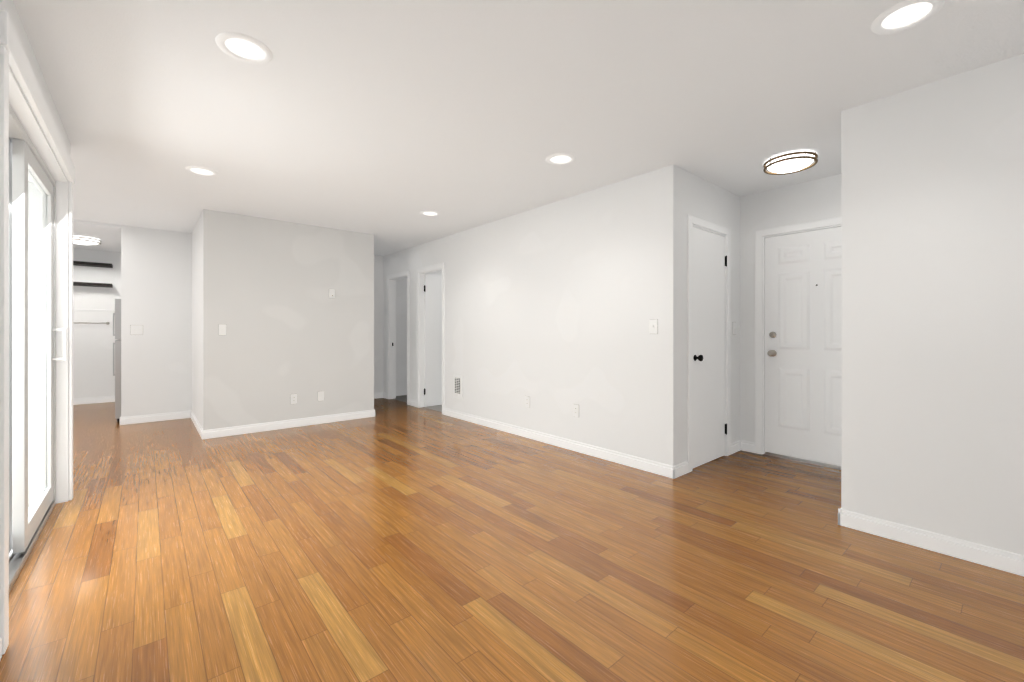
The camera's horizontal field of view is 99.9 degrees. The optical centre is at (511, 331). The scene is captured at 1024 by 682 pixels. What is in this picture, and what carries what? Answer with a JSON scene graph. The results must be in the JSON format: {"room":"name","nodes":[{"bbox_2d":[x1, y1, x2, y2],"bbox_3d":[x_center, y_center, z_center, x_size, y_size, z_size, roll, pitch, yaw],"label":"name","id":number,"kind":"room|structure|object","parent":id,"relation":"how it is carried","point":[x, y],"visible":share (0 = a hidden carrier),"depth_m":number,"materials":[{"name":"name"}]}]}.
{"room":"empty living room","nodes":[
{"label":"empty living room","id":0,"kind":"room"},
{"bbox_2d":[0,0,70,181],"bbox_3d":[-1.249,-0.080,0.696,0.200,2.460,5.920,0,0,-40],"label":"wall","id":1,"kind":"structure","parent":0,"point":[8,6],"depth_m":1.97,"materials":[{"name":"paint"}]},
{"bbox_2d":[0,9,74,654],"bbox_3d":[-2.503,0.005,2.190,0.225,2.290,1.924,0,0,-40],"label":"door frame","id":2,"kind":"structure","parent":1,"relation":"attached to","point":[13,56],"depth_m":1.97,"materials":[{"name":"white wood"}]},
{"bbox_2d":[9,103,66,592],"bbox_3d":[-2.507,0.073,2.187,0.187,2.154,1.748,0,0,-40],"label":"sliding door","id":3,"kind":"structure","parent":1,"relation":"in","point":[33,329],"depth_m":2.44,"materials":[{"name":"glass"}]},
{"bbox_2d":[73,248,120,398],"bbox_3d":[-5.499,-0.080,8.005,10.240,2.460,0.120,0,0,-40],"label":"wall","id":4,"kind":"structure","parent":0,"point":[93,376],"depth_m":6.91,"materials":[{"name":"paint"}]},
{"bbox_2d":[73,322,109,324],"bbox_3d":[-6.757,-0.135,6.806,0.574,0.044,0.075,0,0,-40],"label":"towel bar","id":5,"kind":"object","parent":4,"relation":"attached to","point":[107,323],"visible":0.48,"depth_m":6.85,"materials":[{"name":"white metal"}]},
{"bbox_2d":[73,282,112,287],"bbox_3d":[-6.948,-0.740,6.536,1.290,0.044,0.240,0,0,-40],"label":"floating shelf","id":6,"kind":"object","parent":4,"relation":"attached to","point":[92,284],"visible":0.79,"depth_m":6.73,"materials":[{"name":"black wood"}]},
{"bbox_2d":[73,261,112,267],"bbox_3d":[-6.948,-1.060,6.536,1.290,0.044,0.240,0,0,-40],"label":"floating shelf","id":7,"kind":"object","parent":4,"relation":"attached to","point":[91,264],"visible":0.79,"depth_m":6.77,"materials":[{"name":"black wood"}]},
{"bbox_2d":[73,309,114,310],"bbox_3d":[-7.224,-0.345,6.444,2.150,0.020,0.020,0,0,-40],"label":"trim","id":8,"kind":"structure","parent":4,"relation":"attached to","point":[94,309],"depth_m":6.89,"materials":[{"name":"white"}]},
{"bbox_2d":[121,225,406,416],"bbox_3d":[-2.430,-0.080,7.399,6.350,2.460,0.120,0,0,-40],"label":"wall","id":9,"kind":"structure","parent":0,"point":[156,303],"depth_m":5.55,"materials":[{"name":"paint"}]},
{"bbox_2d":[73,219,120,229],"bbox_3d":[-6.284,-1.292,4.120,3.770,0.035,0.120,0,0,-40],"label":"header","id":10,"kind":"object","parent":9,"relation":"attached to","point":[95,224],"visible":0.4,"depth_m":5.18,"materials":[{"name":"paint"}]},
{"bbox_2d":[130,325,142,334],"bbox_3d":[-4.694,-0.020,5.384,0.120,0.119,0.016,0,0,-40],"label":"light switch","id":11,"kind":"object","parent":9,"relation":"attached to","point":[136,329],"visible":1,"depth_m":5.38,"materials":[{"name":"white plastic"}]},
{"bbox_2d":[192,209,373,429],"bbox_3d":[-3.071,-0.080,5.784,1.880,2.460,1.510,0,0,-40],"label":"wall","id":12,"kind":"structure","parent":0,"point":[261,287],"depth_m":5.10,"materials":[{"name":"grey paint"}]},
{"bbox_2d":[218,324,225,334],"bbox_3d":[-3.163,-0.020,4.704,0.074,0.119,0.016,0,0,-40],"label":"light switch","id":13,"kind":"object","parent":12,"relation":"attached to","point":[221,329],"visible":1,"depth_m":4.70,"materials":[{"name":"white plastic"}]},
{"bbox_2d":[290,394,296,403],"bbox_3d":[-2.620,0.810,5.170,0.074,0.119,0.010,0,0,-40],"label":"outlet","id":14,"kind":"object","parent":12,"relation":"attached to","point":[293,398],"visible":1,"depth_m":5.17,"materials":[{"name":"white plastic"}]},
{"bbox_2d":[318,391,323,400],"bbox_3d":[-2.381,0.805,5.369,0.074,0.119,0.016,0,0,-40],"label":"outlet","id":15,"kind":"object","parent":12,"relation":"attached to","point":[320,395],"visible":1,"depth_m":5.37,"materials":[{"name":"white plastic"}]},
{"bbox_2d":[329,289,334,297],"bbox_3d":[-2.277,-0.480,5.452,0.074,0.119,0.024,0,0,-40],"label":"wall plate","id":16,"kind":"object","parent":12,"relation":"attached to","point":[331,293],"visible":1,"depth_m":5.44,"materials":[{"name":"white plastic"}]},
{"bbox_2d":[429,271,441,274],"bbox_3d":[-0.346,-0.080,7.650,2.850,2.460,0.100,0,0,-40],"label":"wall","id":17,"kind":"structure","parent":0,"point":[438,273],"depth_m":6.86,"materials":[{"name":"paint"}]},
{"bbox_2d":[0,395,1023,681],"bbox_3d":[-1.863,1.208,3.732,10.400,0.124,11.500,0,0,-40],"label":"floor","id":18,"kind":"structure","parent":0,"point":[394,540],"depth_m":2.05,"materials":[{"name":"brown wood"}]},
{"bbox_2d":[113,299,120,421],"bbox_3d":[-4.926,0.370,5.837,0.737,1.560,0.685,0,0,-40],"label":"fridge","id":19,"kind":"object","parent":18,"relation":"on","point":[117,343],"visible":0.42,"depth_m":5.39,"materials":[{"name":"silver metal"}]},
{"bbox_2d":[764,453,840,469],"bbox_3d":[2.649,1.145,3.732,0.079,0.009,0.826,0,0,-40],"label":"threshold","id":20,"kind":"object","parent":18,"relation":"on","point":[802,461],"visible":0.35,"depth_m":3.78,"materials":[{"name":"wood"}]},
{"bbox_2d":[13,0,1023,255],"bbox_3d":[-1.863,-1.435,3.732,10.400,0.250,11.500,0,0,-40],"label":"ceiling","id":21,"kind":"structure","parent":0,"point":[385,122],"depth_m":2.39,"materials":[{"name":"paint"}]},
{"bbox_2d":[73,236,101,244],"bbox_3d":[-6.027,-1.266,6.032,0.398,0.088,0.398,0,0,-40],"label":"kitchen ceiling light","id":22,"kind":"object","parent":21,"relation":"attached to","point":[83,240],"visible":0.71,"depth_m":5.97,"materials":[{"name":"white plastic"}]},
{"bbox_2d":[185,166,218,176],"bbox_3d":[-2.533,-1.356,3.517,0.226,0.108,0.226,0,0,-40],"label":"recessed light","id":23,"kind":"object","parent":21,"relation":"in","point":[201,171],"visible":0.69,"depth_m":3.55,"materials":[{"name":"white plastic"}]},
{"bbox_2d":[215,32,272,63],"bbox_3d":[-1.237,-1.356,1.994,0.226,0.108,0.226,0,0,-40],"label":"recessed light","id":24,"kind":"object","parent":21,"relation":"in","point":[243,48],"visible":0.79,"depth_m":2.02,"materials":[{"name":"white plastic"}]},
{"bbox_2d":[420,210,439,215],"bbox_3d":[-0.907,-1.356,4.769,0.226,0.108,0.226,0,0,-40],"label":"recessed light","id":25,"kind":"object","parent":21,"relation":"in","point":[430,213],"visible":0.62,"depth_m":4.81,"materials":[{"name":"white plastic"}]},
{"bbox_2d":[546,153,575,164],"bbox_3d":[0.369,-1.356,3.269,0.226,0.108,0.226,0,0,-40],"label":"recessed light","id":26,"kind":"object","parent":21,"relation":"in","point":[560,159],"visible":0.6,"depth_m":3.31,"materials":[{"name":"white plastic"}]},
{"bbox_2d":[763,151,817,174],"bbox_3d":[2.107,-1.266,3.264,0.348,0.088,0.348,0,0,-40],"label":"ceiling light","id":27,"kind":"object","parent":21,"relation":"attached to","point":[789,163],"visible":1,"depth_m":3.19,"materials":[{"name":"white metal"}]},
{"bbox_2d":[871,0,944,34],"bbox_3d":[1.633,-1.356,1.784,0.226,0.108,0.226,0,0,-40],"label":"recessed light","id":28,"kind":"object","parent":21,"relation":"in","point":[905,15],"visible":0.98,"depth_m":1.82,"materials":[{"name":"white plastic"}]},
{"bbox_2d":[383,54,1023,555],"bbox_3d":[-0.148,-0.080,5.114,0.136,2.460,11.220,0,0,-40],"label":"wall","id":29,"kind":"structure","parent":0,"point":[553,310],"depth_m":2.46,"materials":[{"name":"paint"}]},
{"bbox_2d":[389,275,406,398],"bbox_3d":[-1.823,0.130,7.095,0.118,2.040,0.690,0,0,-40],"label":"liner","id":30,"kind":"object","parent":29,"relation":"attached to","point":[392,337],"depth_m":7.35,"materials":[{"name":"white wood"}]},
{"bbox_2d":[387,271,408,404],"bbox_3d":[-1.874,0.100,7.052,0.014,2.100,0.810,0,0,-40],"label":"door frame","id":31,"kind":"structure","parent":29,"relation":"attached to","point":[407,272],"depth_m":6.96,"materials":[{"name":"white wood"}]},
{"bbox_2d":[416,263,444,414],"bbox_3d":[-1.191,0.100,6.248,0.014,2.100,0.800,0,0,-40],"label":"door frame","id":32,"kind":"structure","parent":29,"relation":"attached to","point":[442,265],"depth_m":6.14,"materials":[{"name":"white wood"}]},
{"bbox_2d":[419,268,441,407],"bbox_3d":[-1.140,0.130,6.292,0.118,2.040,0.680,0,0,-40],"label":"liner","id":33,"kind":"object","parent":29,"relation":"attached to","point":[421,275],"depth_m":6.52,"materials":[{"name":"white wood"}]},
{"bbox_2d":[424,274,441,406],"bbox_3d":[-1.066,0.133,6.713,0.672,2.015,0.101,0,0,-40],"label":"door","id":34,"kind":"structure","parent":33,"relation":"attached to","point":[432,340],"depth_m":6.60,"materials":[{"name":"white wood"}]},
{"bbox_2d":[453,375,461,398],"bbox_3d":[-0.721,0.730,5.689,0.024,0.300,0.200,0,0,-40],"label":"air vent","id":35,"kind":"object","parent":29,"relation":"in","point":[457,386],"visible":1,"depth_m":5.68,"materials":[{"name":"white"}]},
{"bbox_2d":[0,392,1023,659],"bbox_3d":[-2.473,1.103,3.214,8.400,0.095,11.100,0,0,-40],"label":"baseboard","id":36,"kind":"structure","parent":29,"relation":"attached to","point":[1002,560],"depth_m":3.73,"materials":[{"name":"white wood"}]},
{"bbox_2d":[525,396,529,407],"bbox_3d":[0.166,0.760,4.658,0.010,0.119,0.074,0,0,-40],"label":"outlet","id":37,"kind":"object","parent":29,"relation":"attached to","point":[527,401],"visible":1,"depth_m":4.65,"materials":[{"name":"white plastic"}]},
{"bbox_2d":[573,404,578,416],"bbox_3d":[0.613,0.760,4.133,0.010,0.119,0.074,0,0,-40],"label":"outlet","id":38,"kind":"object","parent":29,"relation":"attached to","point":[575,410],"visible":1,"depth_m":4.13,"materials":[{"name":"white plastic"}]},
{"bbox_2d":[681,168,740,462],"bbox_3d":[1.740,-0.080,3.857,1.110,2.460,0.120,0,0,-40],"label":"wall","id":39,"kind":"structure","parent":0,"point":[702,199],"depth_m":3.90,"materials":[{"name":"paint"}]},
{"bbox_2d":[687,215,729,471],"bbox_3d":[1.734,0.100,3.764,0.780,2.100,0.014,0,0,-40],"label":"door frame","id":40,"kind":"structure","parent":39,"relation":"attached to","point":[691,220],"depth_m":3.53,"materials":[{"name":"white wood"}]},
{"bbox_2d":[692,224,725,455],"bbox_3d":[1.690,0.130,3.815,0.660,2.040,0.118,0,0,-40],"label":"liner","id":41,"kind":"object","parent":39,"relation":"attached to","point":[692,224],"depth_m":3.98,"materials":[{"name":"white wood"}]},
{"bbox_2d":[692,226,726,468],"bbox_3d":[1.740,0.134,3.764,0.644,2.017,0.101,0,0,-40],"label":"closet door","id":42,"kind":"structure","parent":41,"relation":"attached to","point":[709,264],"depth_m":3.77,"materials":[{"name":"white wood"}]},
{"bbox_2d":[741,174,840,453],"bbox_3d":[2.609,-0.080,3.816,0.160,2.460,1.310,0,0,-40],"label":"wall","id":43,"kind":"structure","parent":0,"point":[743,219],"depth_m":4.06,"materials":[{"name":"paint"}]},
{"bbox_2d":[755,217,840,453],"bbox_3d":[2.616,0.100,3.704,0.014,2.100,0.970,0,0,-40],"label":"door frame","id":44,"kind":"structure","parent":43,"relation":"attached to","point":[833,221],"depth_m":4.04,"materials":[{"name":"white wood"}]},
{"bbox_2d":[763,225,840,453],"bbox_3d":[2.675,0.130,3.754,0.138,2.040,0.850,0,0,-40],"label":"liner","id":45,"kind":"object","parent":43,"relation":"attached to","point":[764,237],"depth_m":4.03,"materials":[{"name":"white wood"}]},
{"bbox_2d":[765,227,840,467],"bbox_3d":[2.622,0.133,3.709,0.110,2.015,0.820,0,0,-40],"label":"entry door","id":46,"kind":"structure","parent":45,"relation":"attached to","point":[802,346],"depth_m":3.78,"materials":[{"name":"white wood"}]}
]}

